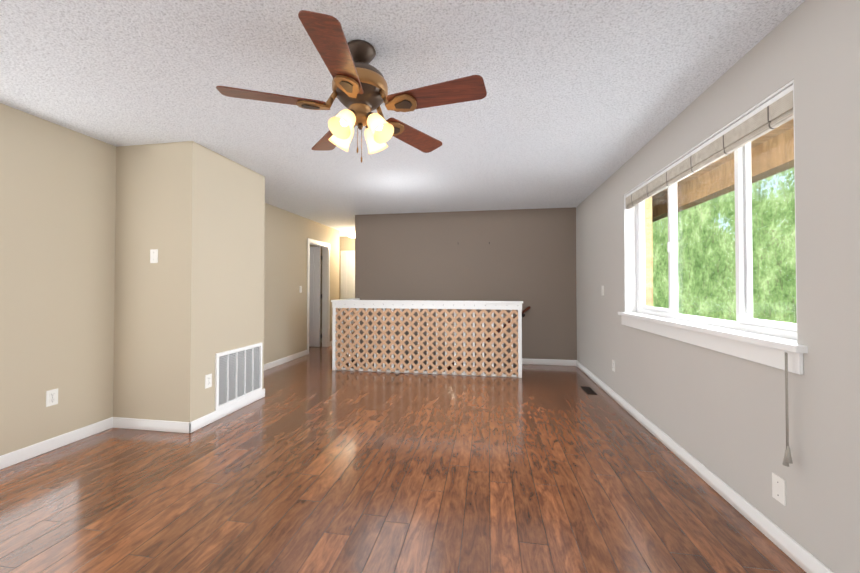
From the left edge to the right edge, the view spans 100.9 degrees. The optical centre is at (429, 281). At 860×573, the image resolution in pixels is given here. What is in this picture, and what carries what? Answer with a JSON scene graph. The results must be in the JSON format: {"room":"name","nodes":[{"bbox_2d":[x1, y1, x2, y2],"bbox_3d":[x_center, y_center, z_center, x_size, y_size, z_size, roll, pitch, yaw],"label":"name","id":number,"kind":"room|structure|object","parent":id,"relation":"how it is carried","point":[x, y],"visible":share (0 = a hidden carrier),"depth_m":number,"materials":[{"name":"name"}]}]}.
{"room":"living room","nodes":[
{"label":"living room","id":0,"kind":"room"},
{"bbox_2d":[0,103,338,455],"bbox_3d":[-2.827,0.037,2.959,0.120,2.440,9.720,0,-1,9],"label":"wall","id":1,"kind":"structure","parent":0,"point":[57,227],"depth_m":2.73,"materials":[{"name":"beige paint"}]},
{"bbox_2d":[46,388,57,406],"bbox_3d":[-2.812,0.863,2.640,0.008,0.116,0.072,0,-1,9],"label":"outlet","id":2,"kind":"object","parent":1,"relation":"attached to","point":[51,397],"visible":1,"depth_m":2.63,"materials":[{"name":"white plastic"}]},
{"bbox_2d":[0,417,111,469],"bbox_3d":[-3.133,1.179,0.662,0.013,0.090,4.880,0,-1,9],"label":"baseboard","id":3,"kind":"structure","parent":1,"relation":"attached to","point":[9,459],"depth_m":2.63,"materials":[{"name":"white paint"}]},
{"bbox_2d":[264,350,306,370],"bbox_3d":[-2.391,1.244,5.194,0.013,0.090,2.345,0,-1,9],"label":"baseboard","id":4,"kind":"structure","parent":1,"relation":"attached to","point":[272,364],"depth_m":5.64,"materials":[{"name":"white paint"}]},
{"bbox_2d":[309,247,321,346],"bbox_3d":[-2.580,0.302,7.193,0.762,2.018,0.144,0,-1,9],"label":"hall door","id":5,"kind":"structure","parent":1,"relation":"in","point":[315,294],"depth_m":7.15,"materials":[{"name":"white paint"}]},
{"bbox_2d":[307,238,329,354],"bbox_3d":[-2.186,0.266,6.823,0.136,2.090,0.900,0,-1,9],"label":"door frame","id":6,"kind":"structure","parent":1,"relation":"attached to","point":[325,296],"depth_m":7.19,"materials":[{"name":"white paint"}]},
{"bbox_2d":[339,237,354,326],"bbox_3d":[-2.558,0.120,8.812,3.420,2.440,0.120,0,-1,9],"label":"wall","id":7,"kind":"structure","parent":0,"point":[346,243],"depth_m":8.69,"materials":[{"name":"beige paint"}]},
{"bbox_2d":[340,251,354,298],"bbox_3d":[-1.750,0.290,8.608,0.890,2.095,0.016,0,-1,9],"label":"door frame","id":8,"kind":"structure","parent":7,"relation":"attached to","point":[341,285],"depth_m":8.67,"materials":[{"name":"white paint"}]},
{"bbox_2d":[342,253,354,298],"bbox_3d":[-1.759,0.319,8.554,0.760,2.024,0.105,0,-1,9],"label":"door","id":9,"kind":"structure","parent":7,"relation":"in","point":[348,291],"depth_m":8.62,"materials":[{"name":"white paint"}]},
{"bbox_2d":[0,0,804,236],"bbox_3d":[-1.534,-1.238,3.323,7.220,0.120,10.820,0,-1,9],"label":"ceiling","id":10,"kind":"structure","parent":0,"point":[579,103],"depth_m":2.11,"materials":[{"name":"white paint"}]},
{"bbox_2d":[347,232,354,237],"bbox_3d":[-1.750,-1.055,8.129,0.300,0.110,0.300,0,-1,9],"label":"light","id":11,"kind":"object","parent":10,"relation":"attached to","point":[351,234],"visible":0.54,"depth_m":8.01,"materials":[{"name":"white glass"}]},
{"bbox_2d":[216,10,486,162],"bbox_3d":[-0.344,-0.904,1.798,1.247,0.592,1.238,0,-1,9],"label":"ceiling fan","id":12,"kind":"object","parent":10,"relation":"hanging from","point":[359,88],"visible":1,"depth_m":1.72,"materials":[{"name":"brown wood"}]},
{"bbox_2d":[0,343,805,572],"bbox_3d":[-1.534,1.337,3.286,7.220,0.150,10.820,0,-1,9],"label":"floor","id":13,"kind":"structure","parent":0,"point":[312,461],"depth_m":2.10,"materials":[{"name":"laminate"}]},
{"bbox_2d":[113,141,264,421],"bbox_3d":[-2.291,0.045,3.509,0.760,2.440,0.980,0,-1,9],"label":"wall bump-out","id":14,"kind":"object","parent":13,"relation":"on","point":[189,305],"visible":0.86,"depth_m":3.06,"materials":[{"name":"beige paint"}]},
{"bbox_2d":[112,417,187,432],"bbox_3d":[-2.361,1.213,3.001,0.720,0.090,0.013,0,-1,9],"label":"baseboard","id":15,"kind":"structure","parent":14,"relation":"attached to","point":[117,422],"depth_m":2.99,"materials":[{"name":"white paint"}]},
{"bbox_2d":[150,249,157,262],"bbox_3d":[-2.351,-0.217,3.022,0.072,0.116,0.008,0,-1,9],"label":"light switch","id":16,"kind":"object","parent":14,"relation":"attached to","point":[153,255],"visible":1,"depth_m":3.02,"materials":[{"name":"white plastic"}]},
{"bbox_2d":[205,374,211,388],"bbox_3d":[-1.960,0.880,3.139,0.008,0.116,0.072,0,-1,9],"label":"outlet","id":17,"kind":"object","parent":14,"relation":"attached to","point":[208,380],"visible":1,"depth_m":3.14,"materials":[{"name":"white plastic"}]},
{"bbox_2d":[215,343,261,410],"bbox_3d":[-1.890,0.917,3.543,0.017,0.513,0.660,0,-1,9],"label":"air vent grille","id":18,"kind":"object","parent":14,"relation":"attached to","point":[238,374],"visible":1,"depth_m":3.49,"materials":[{"name":"white metal"}]},
{"bbox_2d":[188,388,264,432],"bbox_3d":[-1.910,1.219,3.430,0.013,0.090,1.006,0,-1,9],"label":"baseboard","id":19,"kind":"structure","parent":13,"relation":"on","point":[209,418],"depth_m":3.30,"materials":[{"name":"white paint"}]},
{"bbox_2d":[331,298,522,377],"bbox_3d":[-0.091,0.776,4.993,2.720,1.020,0.120,0,-1,9],"label":"stair railing","id":20,"kind":"object","parent":13,"relation":"on","point":[348,339],"visible":1,"depth_m":4.90,"materials":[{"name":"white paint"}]},
{"bbox_2d":[580,386,596,394],"bbox_3d":[1.856,1.271,4.156,0.110,0.006,0.310,0,-1,9],"label":"floor vent","id":21,"kind":"object","parent":13,"relation":"in","point":[588,390],"visible":1,"depth_m":4.14,"materials":[{"name":"brown metal"}]},
{"bbox_2d":[355,207,576,376],"bbox_3d":[0.812,1.495,7.029,3.800,5.240,2.670,0,-1,9],"label":"wall","id":22,"kind":"structure","parent":0,"point":[527,257],"depth_m":5.71,"materials":[{"name":"paint"}]},
{"bbox_2d":[443,306,530,371],"bbox_3d":[0.225,1.452,5.734,2.727,2.145,0.076,0,-1,9],"label":"stair handrail","id":23,"kind":"object","parent":22,"relation":"attached to","point":[505,325],"visible":0.31,"depth_m":5.57,"materials":[{"name":"brown wood"}]},
{"bbox_2d":[522,358,575,365],"bbox_3d":[1.819,1.248,5.509,0.840,0.090,0.013,0,-1,9],"label":"baseboard","id":24,"kind":"structure","parent":22,"relation":"attached to","point":[524,360],"depth_m":5.50,"materials":[{"name":"white paint"}]},
{"bbox_2d":[576,0,859,572],"bbox_3d":[1.704,0.015,1.422,0.220,2.440,8.150,0,-1,9],"label":"wall","id":25,"kind":"structure","parent":0,"point":[721,416],"depth_m":1.59,"materials":[{"name":"beige paint"}]},
{"bbox_2d":[612,360,614,371],"bbox_3d":[1.987,0.910,3.841,0.008,0.116,0.072,0,-1,9],"label":"outlet","id":26,"kind":"object","parent":25,"relation":"attached to","point":[613,365],"visible":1,"depth_m":3.83,"materials":[{"name":"white plastic"}]},
{"bbox_2d":[576,360,833,572],"bbox_3d":[1.597,1.191,1.484,0.017,0.090,8.030,0,-1,9],"label":"baseboard","id":27,"kind":"structure","parent":25,"relation":"attached to","point":[804,559],"depth_m":1.98,"materials":[{"name":"white paint"}]},
{"bbox_2d":[618,79,807,374],"bbox_3d":[1.845,-0.237,2.548,0.225,1.306,2.110,0,-1,9],"label":"window","id":28,"kind":"structure","parent":25,"relation":"in","point":[746,320],"depth_m":2.11,"materials":[{"name":"white plastic"}]},
{"bbox_2d":[625,85,793,208],"bbox_3d":[1.820,-0.804,2.560,0.060,0.138,1.970,0,-1,9],"label":"window blind","id":29,"kind":"object","parent":28,"relation":"attached to","point":[776,111],"visible":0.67,"depth_m":2.06,"materials":[{"name":"beige fabric"}]},
{"bbox_2d":[782,352,792,466],"bbox_3d":[1.563,0.559,1.555,0.022,0.497,0.040,0,-1,9],"label":"blind cord","id":30,"kind":"object","parent":28,"relation":"hanging from","point":[787,459],"visible":1,"depth_m":1.55,"materials":[{"name":"grey fabric"}]},
{"bbox_2d":[772,472,785,505],"bbox_3d":[1.630,0.969,1.659,0.008,0.116,0.072,0,-1,9],"label":"outlet","id":31,"kind":"object","parent":25,"relation":"attached to","point":[778,488],"visible":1,"depth_m":1.65,"materials":[{"name":"white plastic"}]},
{"bbox_2d":[645,119,793,305],"bbox_3d":[2.203,-0.303,2.607,0.458,1.390,4.600,0,-1,9],"label":"roof overhang","id":32,"kind":"structure","parent":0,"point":[697,187],"depth_m":2.93,"materials":[{"name":"brown wood"}]},
{"label":"outside","id":33,"kind":"structure","parent":0,"visible":0},
{"bbox_2d":[652,167,796,323],"bbox_3d":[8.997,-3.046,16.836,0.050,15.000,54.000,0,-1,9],"label":"trees","id":34,"kind":"object","parent":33,"point":[714,260],"depth_m":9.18,"materials":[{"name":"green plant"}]}
]}

